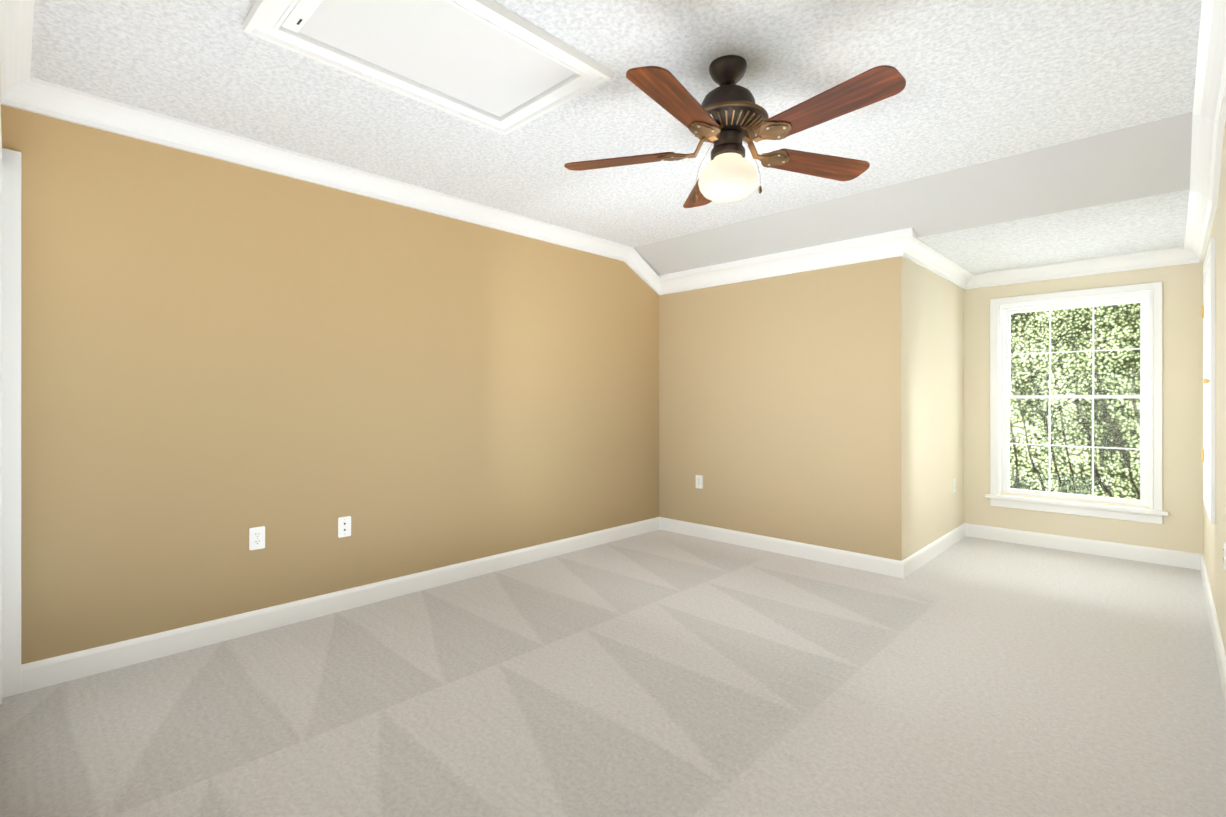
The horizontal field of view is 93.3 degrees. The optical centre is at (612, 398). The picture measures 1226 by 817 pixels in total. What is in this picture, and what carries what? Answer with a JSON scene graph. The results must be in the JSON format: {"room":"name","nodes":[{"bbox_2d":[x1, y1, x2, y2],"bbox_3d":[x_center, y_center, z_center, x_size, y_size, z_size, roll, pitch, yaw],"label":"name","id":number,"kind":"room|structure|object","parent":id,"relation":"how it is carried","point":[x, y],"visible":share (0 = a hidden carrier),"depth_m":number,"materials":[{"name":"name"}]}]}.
{"room":"empty bedroom","nodes":[
{"label":"empty bedroom","id":0,"kind":"room"},
{"bbox_2d":[0,104,658,664],"bbox_3d":[-1.083,-0.095,3.928,0.120,2.630,4.495,0,0,44],"label":"wall","id":1,"kind":"structure","parent":0,"point":[220,358],"depth_m":3.10,"materials":[{"name":"beige paint"}]},
{"bbox_2d":[0,0,39,107],"bbox_3d":[-1.402,-1.256,1.352,2.750,0.108,0.098,0,0,44],"label":"crown molding","id":2,"kind":"structure","parent":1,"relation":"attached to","point":[20,88],"depth_m":2.12,"materials":[{"name":"white"}]},
{"bbox_2d":[249,526,264,549],"bbox_3d":[-1.861,0.731,3.025,0.009,0.116,0.072,0,0,44],"label":"outlet","id":3,"kind":"object","parent":1,"relation":"attached to","point":[256,538],"visible":1,"depth_m":3.02,"materials":[{"name":"white plastic"}]},
{"bbox_2d":[0,80,659,294],"bbox_3d":[-1.005,-1.138,3.853,0.098,0.343,4.255,0,0,44],"label":"crown molding","id":4,"kind":"structure","parent":1,"relation":"attached to","point":[56,101],"depth_m":3.10,"materials":[{"name":"white wood"}]},
{"bbox_2d":[21,517,660,692],"bbox_3d":[-1.008,1.164,3.908,0.016,0.113,4.180,0,0,44],"label":"baseboard","id":5,"kind":"structure","parent":1,"relation":"attached to","point":[63,668],"depth_m":3.10,"materials":[{"name":"white wood"}]},
{"bbox_2d":[338,516,350,537],"bbox_3d":[-1.553,0.742,3.346,0.009,0.116,0.072,0,0,44],"label":"outlet","id":6,"kind":"object","parent":1,"relation":"attached to","point":[344,526],"visible":1,"depth_m":3.34,"materials":[{"name":"white plastic"}]},
{"bbox_2d":[0,529,1225,816],"bbox_3d":[0.440,1.270,2.814,3.860,0.100,7.390,0,0,44],"label":"floor","id":7,"kind":"structure","parent":0,"point":[660,673],"depth_m":2.32,"materials":[{"name":"carpet"}]},
{"bbox_2d":[30,0,1201,246],"bbox_3d":[-0.353,-1.360,1.989,3.860,0.100,5.100,0,0,44],"label":"ceiling","id":8,"kind":"structure","parent":0,"point":[988,80],"depth_m":2.45,"materials":[{"name":"white paint"}]},
{"bbox_2d":[243,0,610,134],"bbox_3d":[-0.647,-1.295,2.160,0.720,0.038,1.100,0,0,44],"label":"attic hatch","id":9,"kind":"structure","parent":8,"relation":"attached to","point":[492,65],"depth_m":2.16,"materials":[{"name":"white wood"}]},
{"bbox_2d":[564,55,905,207],"bbox_3d":[0.459,-1.039,2.239,1.278,0.542,1.287,0,0,44],"label":"ceiling fan","id":10,"kind":"object","parent":8,"relation":"hanging from","point":[727,117],"visible":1,"depth_m":2.17,"materials":[{"name":"brown wood"}]},
{"bbox_2d":[659,256,901,560],"bbox_3d":[1.243,0.020,4.726,2.129,2.400,0.120,0,0,44],"label":"wall","id":11,"kind":"structure","parent":0,"point":[780,407],"depth_m":4.51,"materials":[{"name":"beige paint"}]},
{"bbox_2d":[696,475,702,488],"bbox_3d":[0.759,0.735,5.102,0.072,0.116,0.009,0,0,44],"label":"outlet","id":12,"kind":"object","parent":11,"relation":"attached to","point":[699,481],"visible":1,"depth_m":5.09,"materials":[{"name":"white plastic"}]},
{"bbox_2d":[661,517,908,577],"bbox_3d":[1.213,1.164,4.661,2.116,0.113,0.016,0,0,44],"label":"baseboard","id":13,"kind":"structure","parent":11,"relation":"attached to","point":[886,566],"depth_m":4.47,"materials":[{"name":"white wood"}]},
{"bbox_2d":[658,227,919,294],"bbox_3d":[1.246,-1.033,4.572,2.108,0.132,0.098,0,0,44],"label":"crown molding","id":14,"kind":"structure","parent":11,"relation":"attached to","point":[908,247],"depth_m":4.39,"materials":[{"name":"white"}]},
{"bbox_2d":[634,112,1191,274],"bbox_3d":[2.207,-1.245,4.653,3.860,0.330,2.290,0,0,44],"label":"ceiling","id":15,"kind":"structure","parent":0,"point":[1143,160],"depth_m":3.59,"materials":[{"name":"white paint"}]},
{"bbox_2d":[902,257,963,559],"bbox_3d":[2.557,0.020,4.643,0.120,2.400,1.819,0,0,44],"label":"wall","id":16,"kind":"structure","parent":0,"point":[932,392],"depth_m":4.42,"materials":[{"name":"beige paint"}]},
{"bbox_2d":[905,523,968,573],"bbox_3d":[2.559,1.164,4.546,0.016,0.113,1.655,0,0,44],"label":"baseboard","id":17,"kind":"structure","parent":16,"relation":"attached to","point":[921,557],"depth_m":4.48,"materials":[{"name":"white wood"}]},
{"bbox_2d":[910,239,975,288],"bbox_3d":[2.585,-1.025,4.515,0.098,0.108,1.665,0,0,44],"label":"crown molding","id":18,"kind":"structure","parent":16,"relation":"attached to","point":[930,258],"depth_m":4.51,"materials":[{"name":"white"}]},
{"bbox_2d":[953,478,955,492],"bbox_3d":[2.890,0.736,4.896,0.009,0.116,0.072,0,0,44],"label":"outlet","id":19,"kind":"object","parent":16,"relation":"attached to","point":[954,484],"visible":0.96,"depth_m":4.89,"materials":[{"name":"white plastic"}]},
{"bbox_2d":[964,262,1202,553],"bbox_3d":[3.716,0.020,4.687,1.490,2.400,0.150,0,0,44],"label":"wall","id":20,"kind":"structure","parent":0,"point":[1180,528],"depth_m":4.31,"materials":[{"name":"beige paint"}]},
{"bbox_2d":[985,282,1167,523],"bbox_3d":[3.688,0.033,4.665,1.140,1.785,0.190,0,0,44],"label":"double-hung window","id":21,"kind":"structure","parent":20,"relation":"in","point":[1143,302],"depth_m":4.61,"materials":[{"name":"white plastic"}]},
{"bbox_2d":[976,247,1181,287],"bbox_3d":[3.633,-1.025,4.594,1.260,0.108,0.098,0,0,44],"label":"crown molding","id":22,"kind":"structure","parent":20,"relation":"attached to","point":[1165,257],"depth_m":4.54,"materials":[{"name":"white"}]},
{"bbox_2d":[969,524,1196,569],"bbox_3d":[3.663,1.164,4.623,1.440,0.113,0.016,0,0,44],"label":"baseboard","id":23,"kind":"structure","parent":20,"relation":"attached to","point":[1087,546],"depth_m":4.54,"materials":[{"name":"white wood"}]},
{"bbox_2d":[1203,120,1225,653],"bbox_3d":[1.788,-0.095,1.519,0.120,2.630,7.390,0,0,44],"label":"wall","id":24,"kind":"structure","parent":0,"point":[1214,537],"depth_m":2.75,"materials":[{"name":"beige paint"}]},
{"bbox_2d":[1180,0,1225,263],"bbox_3d":[2.113,-1.141,2.014,0.098,0.338,5.925,0,0,44],"label":"crown molding","id":25,"kind":"structure","parent":24,"relation":"attached to","point":[1209,102],"depth_m":2.64,"materials":[{"name":"white wood"}]},
{"bbox_2d":[1201,237,1215,523],"bbox_3d":[3.458,-0.095,3.374,0.044,1.510,0.900,0,0,44],"label":"window frame","id":26,"kind":"structure","parent":24,"relation":"attached to","point":[1208,449],"depth_m":3.17,"materials":[{"name":"white wood"}]},
{"bbox_2d":[1197,553,1225,707],"bbox_3d":[2.167,1.163,2.011,0.016,0.113,5.855,0,0,44],"label":"baseboard","id":27,"kind":"structure","parent":24,"relation":"attached to","point":[1215,629],"depth_m":2.89,"materials":[{"name":"white wood"}]},
{"bbox_2d":[1223,541,1225,570],"bbox_3d":[2.611,0.670,2.468,0.009,0.116,0.072,0,0,44],"label":"outlet","id":28,"kind":"object","parent":24,"relation":"attached to","point":[1224,553],"visible":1,"depth_m":2.46,"materials":[{"name":"white plastic"}]},
{"bbox_3d":[-1.665,-0.096,0.624,3.620,2.630,1.315,0,0,44],"label":"wall","id":29,"kind":"structure","parent":0,"visible":0},
{"bbox_2d":[0,106,20,704],"bbox_3d":[-2.146,0.100,2.050,0.950,2.240,0.075,0,0,44],"label":"door frame","id":30,"kind":"structure","parent":29,"relation":"attached to","point":[10,422],"depth_m":2.37,"materials":[{"name":"white wood"}]},
{"label":"outside","id":31,"kind":"structure","parent":0,"visible":0},
{"bbox_2d":[1010,303,1139,499],"bbox_3d":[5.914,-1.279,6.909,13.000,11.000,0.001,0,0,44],"label":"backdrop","id":32,"kind":"structure","parent":31,"point":[1102,376],"depth_m":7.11,"materials":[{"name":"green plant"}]}
]}

